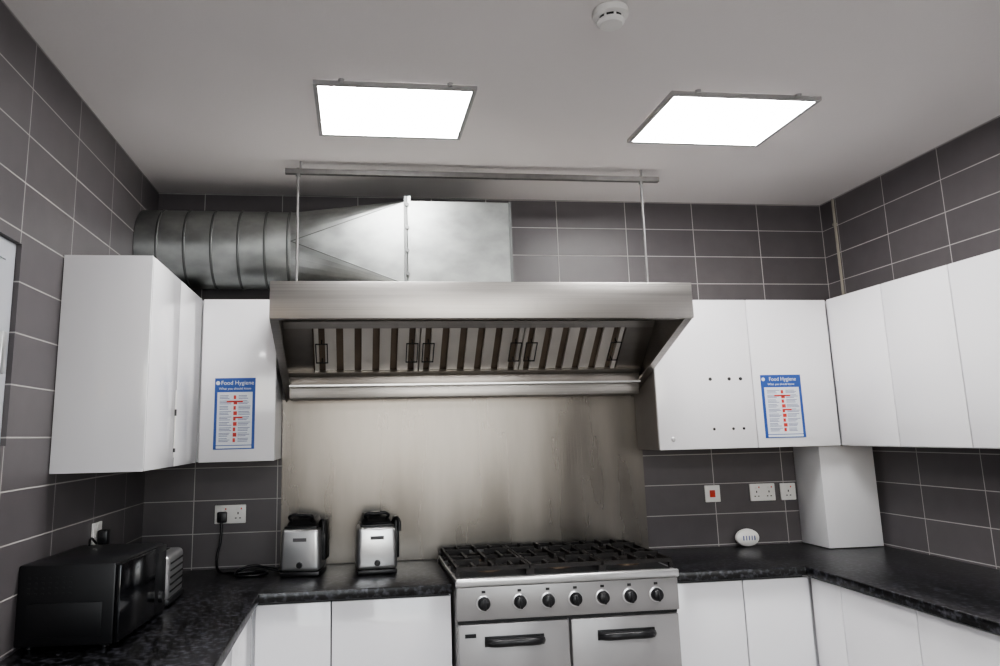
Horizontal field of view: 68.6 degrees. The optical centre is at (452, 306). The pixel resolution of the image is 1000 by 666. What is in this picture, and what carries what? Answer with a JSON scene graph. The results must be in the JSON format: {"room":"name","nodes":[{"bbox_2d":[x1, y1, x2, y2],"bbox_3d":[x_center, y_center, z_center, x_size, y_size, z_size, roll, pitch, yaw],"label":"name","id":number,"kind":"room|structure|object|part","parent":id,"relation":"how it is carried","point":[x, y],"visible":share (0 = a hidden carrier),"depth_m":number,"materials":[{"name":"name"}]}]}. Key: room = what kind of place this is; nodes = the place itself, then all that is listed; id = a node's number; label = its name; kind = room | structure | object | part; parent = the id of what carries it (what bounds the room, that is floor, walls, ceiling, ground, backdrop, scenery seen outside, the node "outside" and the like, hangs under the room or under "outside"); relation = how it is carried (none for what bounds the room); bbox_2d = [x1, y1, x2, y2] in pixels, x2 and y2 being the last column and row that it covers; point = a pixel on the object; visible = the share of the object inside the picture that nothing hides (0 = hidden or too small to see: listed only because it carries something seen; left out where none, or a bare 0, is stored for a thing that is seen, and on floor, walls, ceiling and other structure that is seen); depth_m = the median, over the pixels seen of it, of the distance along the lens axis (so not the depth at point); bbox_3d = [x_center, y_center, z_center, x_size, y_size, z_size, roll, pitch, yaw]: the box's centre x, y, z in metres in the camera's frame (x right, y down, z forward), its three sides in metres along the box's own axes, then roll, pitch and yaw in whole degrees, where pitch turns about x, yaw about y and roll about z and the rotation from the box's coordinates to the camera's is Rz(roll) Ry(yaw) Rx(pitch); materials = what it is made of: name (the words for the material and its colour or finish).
{"room":"communal kitchen","nodes":[
{"label":"communal kitchen","id":0,"kind":"room"},
{"bbox_2d":[0,0,158,661],"bbox_3d":[-1.174,0.288,0.763,0.120,2.756,5.600,0,-10,-7],"label":"wall","id":1,"kind":"structure","parent":0,"point":[68,186],"depth_m":2.37,"materials":[{"name":"grey tile"}]},
{"bbox_2d":[0,258,7,373],"bbox_3d":[-1.282,0.062,1.901,0.080,0.460,0.370,0,-10,-7],"label":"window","id":2,"kind":"structure","parent":1,"relation":"in","point":[2,261],"depth_m":2.07,"materials":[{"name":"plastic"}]},
{"bbox_3d":[-1.274,0.130,2.059,0.024,0.120,0.030,0,-10,-7],"label":"handle","id":3,"kind":"part","parent":2,"relation":"part of","materials":[{"name":"silver metal"}]},
{"bbox_2d":[0,236,15,436],"bbox_3d":[-1.274,0.021,1.668,0.055,0.596,0.996,0,-10,-7],"label":"frame","id":4,"kind":"object","parent":1,"relation":"attached to","point":[7,248],"visible":0.83,"depth_m":2.15,"materials":[{"name":"plastic"}]},
{"bbox_2d":[91,521,101,544],"bbox_3d":[-1.374,0.879,2.828,0.015,0.085,0.090,0,-10,-7],"label":"electrical socket","id":5,"kind":"object","parent":1,"relation":"attached to","point":[97,526],"visible":0.73,"depth_m":2.80,"materials":[{"name":"white plastic"}]},
{"bbox_2d":[88,529,110,546],"bbox_3d":[-1.317,0.884,2.695,0.042,0.086,0.323,1,-10,-13],"label":"plug","id":6,"kind":"object","parent":1,"relation":"attached to","point":[104,535],"visible":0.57,"depth_m":2.80,"materials":[{"name":"black plastic"}]},
{"bbox_2d":[49,255,201,473],"bbox_3d":[-1.238,0.260,2.892,0.300,0.741,0.836,0,-10,-7],"label":"upper cabinet","id":7,"kind":"object","parent":1,"relation":"attached to","point":[126,399],"visible":1,"depth_m":2.51,"materials":[{"name":"white plastic"}]},
{"bbox_3d":[-1.188,0.188,2.492,0.294,0.741,0.016,0,-10,-7],"label":"panel","id":8,"kind":"part","parent":7,"relation":"part of","materials":[{"name":"white laminate"}]},
{"bbox_3d":[-1.079,0.226,2.718,0.018,0.741,0.405,0,-10,-7],"label":"door","id":9,"kind":"part","parent":7,"relation":"part of","materials":[{"name":"white laminate"}]},
{"bbox_3d":[-1.131,0.297,3.119,0.018,0.741,0.408,0,-10,-7],"label":"door","id":10,"kind":"part","parent":7,"relation":"part of","materials":[{"name":"white laminate"}]},
{"bbox_2d":[142,193,829,570],"bbox_3d":[0.331,0.787,3.800,3.890,2.756,0.120,0,-10,-7],"label":"wall","id":11,"kind":"structure","parent":0,"point":[725,251],"depth_m":3.90,"materials":[{"name":"grey tile"}]},
{"bbox_2d":[214,504,245,523],"bbox_3d":[-1.066,0.999,3.510,0.145,0.086,0.015,0,-10,-7],"label":"electrical socket","id":12,"kind":"object","parent":11,"relation":"attached to","point":[235,513],"visible":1,"depth_m":3.51,"materials":[{"name":"white plastic"}]},
{"bbox_2d":[196,299,281,462],"bbox_3d":[-1.008,0.359,3.487,0.356,0.741,0.294,0,-10,-7],"label":"upper cabinet","id":13,"kind":"object","parent":11,"relation":"attached to","point":[237,341],"visible":0.78,"depth_m":3.36,"materials":[{"name":"white laminate"}]},
{"bbox_2d":[213,378,255,449],"bbox_3d":[-0.988,0.486,3.314,0.180,0.320,0.004,0,-10,-7],"label":"poster","id":14,"kind":"object","parent":13,"relation":"attached to","point":[234,401],"visible":1,"depth_m":3.31,"materials":[{"name":"blue paper"}]},
{"bbox_2d":[280,395,648,563],"bbox_3d":[0.080,0.856,3.690,1.845,0.787,0.005,0,-10,-7],"label":"panel","id":15,"kind":"object","parent":11,"relation":"attached to","point":[459,472],"visible":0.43,"depth_m":3.69,"materials":[{"name":"metal"}]},
{"bbox_2d":[269,281,693,401],"bbox_3d":[0.107,0.188,3.407,1.790,0.450,0.781,0,-10,-7],"label":"extractor hood","id":16,"kind":"object","parent":11,"relation":"attached to","point":[334,340],"visible":1,"depth_m":3.46,"materials":[{"name":"metal"}]},
{"bbox_3d":[-0.777,0.194,3.291,0.008,0.438,0.757,0,-10,-7],"label":"panel","id":17,"kind":"part","parent":16,"relation":"part of","materials":[{"name":"metal"}]},
{"bbox_3d":[-0.720,0.192,3.413,0.133,0.243,0.248,0,-10,-7],"label":"blank panel","id":18,"kind":"part","parent":16,"relation":"part of","materials":[{"name":"metal"}]},
{"bbox_3d":[-0.607,0.221,3.393,0.057,0.084,0.086,0,-10,-7],"label":"filter handle","id":19,"kind":"part","parent":16,"relation":"part of","materials":[{"name":"silver metal"}]},
{"bbox_2d":[133,196,513,289],"bbox_3d":[-0.602,-0.242,3.547,1.729,0.468,0.482,0,-10,-7],"label":"ventilation duct","id":20,"kind":"object","parent":16,"relation":"on","point":[406,240],"visible":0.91,"depth_m":3.40,"materials":[{"name":"metal"}]},
{"bbox_3d":[-0.191,0.221,3.447,0.057,0.084,0.086,0,-10,-7],"label":"filter handle","id":21,"kind":"part","parent":16,"relation":"part of","materials":[{"name":"silver metal"}]},
{"bbox_3d":[-0.116,0.221,3.457,0.057,0.084,0.086,0,-10,-7],"label":"filter handle","id":22,"kind":"part","parent":16,"relation":"part of","materials":[{"name":"silver metal"}]},
{"bbox_3d":[0.300,0.221,3.511,0.057,0.084,0.086,0,-10,-7],"label":"filter handle","id":23,"kind":"part","parent":16,"relation":"part of","materials":[{"name":"silver metal"}]},
{"bbox_3d":[0.375,0.221,3.521,0.057,0.084,0.086,0,-10,-7],"label":"filter handle","id":24,"kind":"part","parent":16,"relation":"part of","materials":[{"name":"silver metal"}]},
{"bbox_3d":[0.791,0.221,3.575,0.057,0.084,0.086,0,-10,-7],"label":"filter handle","id":25,"kind":"part","parent":16,"relation":"part of","materials":[{"name":"silver metal"}]},
{"bbox_3d":[0.902,0.192,3.625,0.137,0.243,0.248,0,-10,-7],"label":"blank panel","id":26,"kind":"part","parent":16,"relation":"part of","materials":[{"name":"metal"}]},
{"bbox_3d":[0.990,0.193,3.521,0.008,0.438,0.757,0,-10,-7],"label":"panel","id":27,"kind":"part","parent":16,"relation":"part of","materials":[{"name":"metal"}]},
{"bbox_2d":[704,485,720,501],"bbox_3d":[1.362,0.982,3.829,0.082,0.085,0.016,0,-10,-7],"label":"switch","id":28,"kind":"object","parent":11,"relation":"attached to","point":[712,492],"visible":1,"depth_m":3.83,"materials":[{"name":"white plastic"}]},
{"bbox_2d":[634,300,840,449],"bbox_3d":[1.449,0.357,3.801,0.948,0.741,0.298,0,-10,-7],"label":"upper cabinet","id":29,"kind":"object","parent":11,"relation":"attached to","point":[704,392],"visible":0.93,"depth_m":3.67,"materials":[{"name":"white laminate"}]},
{"bbox_3d":[0.986,0.360,3.754,0.018,0.741,0.270,0,-10,-7],"label":"panel","id":30,"kind":"part","parent":29,"relation":"part of","materials":[{"name":"white laminate"}]},
{"bbox_3d":[1.247,0.335,3.644,0.507,0.741,0.018,0,-10,-7],"label":"door","id":31,"kind":"part","parent":29,"relation":"part of","materials":[{"name":"white laminate"}]},
{"bbox_2d":[760,375,805,437],"bbox_3d":[1.653,0.499,3.656,0.215,0.312,0.004,0,-10,-7],"label":"poster","id":32,"kind":"object","parent":29,"relation":"attached to","point":[783,411],"visible":1,"depth_m":3.65,"materials":[{"name":"paper"}]},
{"bbox_3d":[1.719,0.334,3.706,0.437,0.741,0.018,0,-10,-7],"label":"door","id":33,"kind":"part","parent":29,"relation":"part of","materials":[{"name":"white laminate"}]},
{"bbox_2d":[749,483,775,500],"bbox_3d":[1.638,0.983,3.865,0.140,0.088,0.015,0,-10,-7],"label":"electrical socket","id":34,"kind":"object","parent":11,"relation":"attached to","point":[765,491],"visible":1,"depth_m":3.86,"materials":[{"name":"white plastic"}]},
{"bbox_2d":[779,483,795,499],"bbox_3d":[1.782,0.984,3.884,0.085,0.086,0.015,0,-10,-7],"label":"electrical socket","id":35,"kind":"object","parent":11,"relation":"attached to","point":[787,490],"visible":1,"depth_m":3.88,"materials":[{"name":"white plastic"}]},
{"bbox_2d":[3,0,999,204],"bbox_3d":[0.663,-1.118,1.254,3.890,0.100,5.840,0,-10,-7],"label":"ceiling","id":36,"kind":"structure","parent":0,"point":[202,96],"depth_m":2.64,"materials":[{"name":"paint"}]},
{"bbox_2d":[313,80,476,139],"bbox_3d":[-0.232,-0.755,2.855,0.590,0.016,0.460,0,-10,-7],"label":"frame","id":37,"kind":"object","parent":36,"relation":"attached to","point":[333,83],"visible":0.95,"depth_m":2.65,"materials":[{"name":"metal"}]},
{"bbox_2d":[318,86,471,137],"bbox_3d":[-0.232,-0.754,2.854,0.558,0.011,0.428,0,-10,-7],"label":"diffuser","id":38,"kind":"object","parent":37,"relation":"attached to","point":[344,110],"visible":1,"depth_m":2.83,"materials":[{"name":"white plastic"}]},
{"bbox_2d":[285,161,658,282],"bbox_3d":[0.126,-0.357,3.416,1.785,0.624,0.024,0,-10,-7],"label":"support rail","id":39,"kind":"object","parent":36,"relation":"hanging from","point":[298,172],"visible":0.89,"depth_m":3.44,"materials":[{"name":"metal"}]},
{"bbox_3d":[-0.701,-0.342,3.303,0.012,0.591,0.011,0,-10,-7],"label":"threaded rod","id":40,"kind":"part","parent":39,"relation":"part of","materials":[{"name":"metal"}]},
{"bbox_3d":[0.922,-0.342,3.515,0.012,0.591,0.011,0,-10,-7],"label":"threaded rod","id":41,"kind":"part","parent":39,"relation":"part of","materials":[{"name":"metal"}]},
{"bbox_2d":[592,1,628,31],"bbox_3d":[0.478,-0.869,2.210,0.110,0.050,0.110,0,-10,-7],"label":"smoke detector","id":42,"kind":"object","parent":36,"relation":"attached to","point":[609,16],"visible":1,"depth_m":2.18,"materials":[{"name":"white plastic"}]},
{"bbox_2d":[627,90,821,146],"bbox_3d":[1.092,-0.760,3.005,0.605,0.016,0.465,0,-10,-7],"label":"frame","id":43,"kind":"object","parent":36,"relation":"attached to","point":[816,99],"visible":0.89,"depth_m":2.81,"materials":[{"name":"metal"}]},
{"bbox_2d":[632,97,813,144],"bbox_3d":[1.092,-0.758,3.005,0.573,0.011,0.433,0,-10,-7],"label":"diffuser","id":44,"kind":"object","parent":43,"relation":"attached to","point":[697,120],"visible":1,"depth_m":2.98,"materials":[{"name":"white plastic"}]},
{"bbox_2d":[820,115,999,569],"bbox_3d":[2.564,0.288,1.252,0.120,2.756,5.600,0,-10,-7],"label":"wall","id":45,"kind":"structure","parent":0,"point":[939,207],"depth_m":3.40,"materials":[{"name":"grey tile"}]},
{"bbox_2d":[831,199,844,294],"bbox_3d":[2.131,-0.308,4.042,0.012,0.593,0.012,0,-10,-7],"label":"pipe","id":46,"kind":"object","parent":45,"relation":"attached to","point":[832,200],"visible":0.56,"depth_m":4.04,"materials":[{"name":"silver metal"}]},
{"bbox_2d":[825,249,999,448],"bbox_3d":[2.145,0.215,3.072,0.236,0.745,1.956,0,-10,-7],"label":"upper cabinet","id":47,"kind":"object","parent":45,"relation":"attached to","point":[915,358],"visible":1,"depth_m":3.13,"materials":[{"name":"white laminate"}]},
{"bbox_3d":[1.975,0.298,3.530,0.018,0.741,0.398,0,-10,-7],"label":"door","id":48,"kind":"part","parent":47,"relation":"part of","materials":[{"name":"white laminate"}]},
{"bbox_3d":[2.026,0.228,3.140,0.018,0.741,0.391,0,-10,-7],"label":"door","id":49,"kind":"part","parent":47,"relation":"part of","materials":[{"name":"white laminate"}]},
{"bbox_3d":[2.078,0.158,2.745,0.018,0.741,0.411,0,-10,-7],"label":"door","id":50,"kind":"part","parent":47,"relation":"part of","materials":[{"name":"white laminate"}]},
{"bbox_3d":[0.728,1.694,0.761,3.890,0.100,5.840,0,-10,-7],"label":"floor","id":51,"kind":"structure","parent":0,"visible":0},
{"bbox_2d":[222,615,251,665],"bbox_3d":[-0.964,1.450,1.924,0.592,0.857,2.978,0,-10,-7],"label":"base cabinet","id":52,"kind":"object","parent":51,"relation":"on","point":[240,653],"visible":0.02,"depth_m":2.65,"materials":[{"name":"white laminate"}]},
{"bbox_2d":[0,560,451,665],"bbox_3d":[-0.577,1.004,2.044,1.390,0.038,2.998,0,-10,-7],"label":"countertop","id":53,"kind":"structure","parent":52,"relation":"on","point":[201,627],"depth_m":2.66,"materials":[{"name":"black stone"}]},
{"bbox_2d":[14,543,166,649],"bbox_3d":[-1.154,0.934,2.390,0.311,0.244,0.432,-1,-10,-4],"label":"microwave oven","id":54,"kind":"object","parent":53,"relation":"on","point":[82,595],"visible":1,"depth_m":2.19,"materials":[{"name":"black plastic"}]},
{"bbox_3d":[-1.013,0.918,2.345,0.014,0.224,0.313,-1,-10,-4],"label":"door glass","id":55,"kind":"part","parent":54,"relation":"part of","materials":[{"name":"black glass"}]},
{"bbox_2d":[164,547,183,606],"bbox_3d":[-1.153,1.034,2.789,0.195,0.186,0.280,0,-10,-7],"label":"toaster","id":56,"kind":"object","parent":53,"relation":"on","point":[174,589],"visible":0.28,"depth_m":2.78,"materials":[{"name":"metal"}]},
{"bbox_2d":[215,512,280,576],"bbox_3d":[-0.969,1.093,3.357,0.359,0.272,0.158,-5,-11,19],"label":"power cord","id":57,"kind":"object","parent":53,"relation":"on","point":[221,516],"visible":0.95,"depth_m":3.35,"materials":[{"name":"black plastic"}]},
{"bbox_2d":[280,513,328,576],"bbox_3d":[-0.667,1.075,3.330,0.199,0.269,0.200,-1,-10,0],"label":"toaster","id":58,"kind":"object","parent":53,"relation":"on","point":[305,538],"visible":1,"depth_m":3.25,"materials":[{"name":"silver metal"}]},
{"bbox_3d":[-0.680,0.951,3.287,0.118,0.040,0.038,-1,-10,0],"label":"lid handle","id":59,"kind":"part","parent":58,"relation":"part of","materials":[{"name":"black plastic"}]},
{"bbox_3d":[-0.679,0.980,3.357,0.134,0.040,0.140,-1,-10,0],"label":"lid","id":60,"kind":"part","parent":58,"relation":"part of","materials":[{"name":"black plastic"}]},
{"bbox_3d":[-0.592,0.993,3.307,0.020,0.065,0.088,3,-11,-22],"label":"basket handle","id":61,"kind":"part","parent":58,"relation":"part of","materials":[{"name":"black plastic"}]},
{"bbox_2d":[355,511,400,574],"bbox_3d":[-0.341,1.070,3.345,0.199,0.269,0.200,1,-10,-10],"label":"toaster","id":62,"kind":"object","parent":53,"relation":"on","point":[377,536],"visible":1,"depth_m":3.26,"materials":[{"name":"silver metal"}]},
{"bbox_3d":[-0.355,0.975,3.370,0.134,0.040,0.140,1,-10,-10],"label":"lid","id":63,"kind":"part","parent":62,"relation":"part of","materials":[{"name":"black plastic"}]},
{"bbox_3d":[-0.342,0.946,3.301,0.118,0.040,0.038,1,-10,-10],"label":"lid handle","id":64,"kind":"part","parent":62,"relation":"part of","materials":[{"name":"black plastic"}]},
{"bbox_3d":[-0.260,0.991,3.337,0.020,0.065,0.088,5,-12,-33],"label":"basket handle","id":65,"kind":"part","parent":62,"relation":"part of","materials":[{"name":"black plastic"}]},
{"bbox_3d":[-0.704,1.423,2.138,0.020,0.725,0.474,0,-10,-7],"label":"door","id":66,"kind":"part","parent":52,"relation":"part of","materials":[{"name":"white laminate"}]},
{"bbox_3d":[-0.765,1.507,2.607,0.020,0.725,0.476,0,-10,-7],"label":"door","id":67,"kind":"part","parent":52,"relation":"part of","materials":[{"name":"white laminate"}]},
{"bbox_2d":[251,594,451,665],"bbox_3d":[-0.440,1.658,3.177,0.820,0.857,0.592,0,-10,-7],"label":"base cabinet","id":68,"kind":"object","parent":51,"relation":"on","point":[415,630],"visible":0.72,"depth_m":2.94,"materials":[{"name":"white laminate"}]},
{"bbox_3d":[-0.630,1.551,2.878,0.295,0.725,0.020,0,-10,-7],"label":"door","id":69,"kind":"part","parent":68,"relation":"part of","materials":[{"name":"white laminate"}]},
{"bbox_3d":[-0.240,1.551,2.929,0.483,0.725,0.020,0,-10,-7],"label":"door","id":70,"kind":"part","parent":68,"relation":"part of","materials":[{"name":"white laminate"}]},
{"bbox_2d":[438,539,681,665],"bbox_3d":[0.452,1.587,3.224,0.947,0.973,0.696,0,-10,-7],"label":"range cooker","id":71,"kind":"object","parent":51,"relation":"on","point":[611,602],"visible":1,"depth_m":3.00,"materials":[{"name":"silver metal"}]},
{"bbox_3d":[0.128,1.196,2.932,0.052,0.052,0.028,0,-10,-7],"label":"knob","id":72,"kind":"part","parent":71,"relation":"part of","materials":[{"name":"black plastic"}]},
{"bbox_3d":[0.149,1.124,3.142,0.116,0.016,0.116,0,-10,-7],"label":"burner","id":73,"kind":"part","parent":71,"relation":"part of","materials":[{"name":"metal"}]},
{"bbox_3d":[0.254,1.566,2.921,0.455,0.580,0.031,0,-10,-7],"label":"oven door","id":74,"kind":"part","parent":71,"relation":"part of","materials":[{"name":"silver metal"}]},
{"bbox_3d":[0.254,1.339,2.919,0.248,0.037,0.064,0,-10,-7],"label":"door handle","id":75,"kind":"part","parent":71,"relation":"part of","materials":[{"name":"black plastic"}]},
{"bbox_3d":[0.275,1.196,2.952,0.052,0.052,0.028,0,-10,-7],"label":"knob","id":76,"kind":"part","parent":71,"relation":"part of","materials":[{"name":"black plastic"}]},
{"bbox_3d":[0.392,1.196,2.967,0.052,0.052,0.028,0,-10,-7],"label":"knob","id":77,"kind":"part","parent":71,"relation":"part of","materials":[{"name":"black plastic"}]},
{"bbox_2d":[438,548,678,587],"bbox_3d":[0.440,1.173,3.319,0.947,0.033,0.652,0,-10,-7],"label":"cooktop","id":78,"kind":"object","parent":71,"relation":"in","point":[656,572],"depth_m":3.04,"materials":[{"name":"metal"}]},
{"bbox_3d":[0.457,1.124,3.183,0.116,0.016,0.116,0,-10,-7],"label":"burner","id":79,"kind":"part","parent":71,"relation":"part of","materials":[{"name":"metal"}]},
{"bbox_3d":[0.479,1.203,3.014,0.935,0.128,0.037,0,-10,-7],"label":"control panel","id":80,"kind":"part","parent":71,"relation":"part of","materials":[{"name":"silver metal"}]},
{"bbox_3d":[0.506,1.196,2.982,0.052,0.052,0.028,0,-10,-7],"label":"knob","id":81,"kind":"part","parent":71,"relation":"part of","materials":[{"name":"black plastic"}]},
{"bbox_3d":[0.621,1.196,2.997,0.052,0.052,0.028,0,-10,-7],"label":"knob","id":82,"kind":"part","parent":71,"relation":"part of","materials":[{"name":"black plastic"}]},
{"bbox_3d":[0.718,1.566,2.982,0.462,0.580,0.031,0,-10,-7],"label":"oven door","id":83,"kind":"part","parent":71,"relation":"part of","materials":[{"name":"silver metal"}]},
{"bbox_3d":[0.718,1.339,2.980,0.248,0.037,0.064,0,-10,-7],"label":"door handle","id":84,"kind":"part","parent":71,"relation":"part of","materials":[{"name":"black plastic"}]},
{"bbox_3d":[0.736,1.196,3.012,0.052,0.052,0.028,0,-10,-7],"label":"knob","id":85,"kind":"part","parent":71,"relation":"part of","materials":[{"name":"black plastic"}]},
{"bbox_3d":[0.850,1.196,3.027,0.052,0.052,0.028,0,-10,-7],"label":"knob","id":86,"kind":"part","parent":71,"relation":"part of","materials":[{"name":"black plastic"}]},
{"bbox_2d":[677,575,819,665],"bbox_3d":[1.247,1.658,3.397,0.658,0.857,0.592,0,-10,-7],"label":"base cabinet","id":87,"kind":"object","parent":51,"relation":"on","point":[766,621],"visible":0.72,"depth_m":3.15,"materials":[{"name":"white laminate"}]},
{"bbox_3d":[1.111,1.551,3.106,0.310,0.725,0.020,0,-10,-7],"label":"door","id":88,"kind":"part","parent":87,"relation":"part of","materials":[{"name":"white laminate"}]},
{"bbox_3d":[1.420,1.551,3.146,0.303,0.725,0.020,0,-10,-7],"label":"door","id":89,"kind":"part","parent":87,"relation":"part of","materials":[{"name":"white laminate"}]},
{"bbox_2d":[811,577,999,665],"bbox_3d":[2.026,1.450,2.314,0.668,0.857,2.978,0,-10,-7],"label":"base cabinet","id":90,"kind":"object","parent":51,"relation":"on","point":[854,628],"visible":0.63,"depth_m":2.75,"materials":[{"name":"white laminate"}]},
{"bbox_2d":[653,543,999,634],"bbox_3d":[1.705,1.004,2.342,1.298,0.038,2.998,0,-10,-7],"label":"countertop","id":91,"kind":"structure","parent":90,"relation":"on","point":[965,593],"depth_m":3.12,"materials":[{"name":"black stone"}]},
{"bbox_2d":[735,529,758,545],"bbox_3d":[1.520,1.192,3.769,0.128,0.088,0.042,0,-10,-7],"label":"air freshener","id":92,"kind":"object","parent":91,"relation":"on","point":[744,537],"visible":1,"depth_m":3.75,"materials":[{"name":"white plastic"}]},
{"bbox_2d":[793,445,883,547],"bbox_3d":[2.008,0.978,3.805,0.318,0.499,0.228,0,-10,-7],"label":"box","id":93,"kind":"object","parent":91,"relation":"on","point":[838,501],"visible":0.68,"depth_m":3.71,"materials":[{"name":"paint"}]},
{"bbox_3d":[1.603,1.531,3.056,0.020,0.725,0.198,0,-10,-7],"label":"door","id":94,"kind":"part","parent":90,"relation":"part of","materials":[{"name":"white laminate"}]},
{"bbox_3d":[1.643,1.477,2.752,0.020,0.725,0.416,0,-10,-7],"label":"door","id":95,"kind":"part","parent":90,"relation":"part of","materials":[{"name":"white laminate"}]},
{"bbox_3d":[1.696,1.404,2.342,0.020,0.725,0.416,0,-10,-7],"label":"door","id":96,"kind":"part","parent":90,"relation":"part of","materials":[{"name":"white laminate"}]}
]}

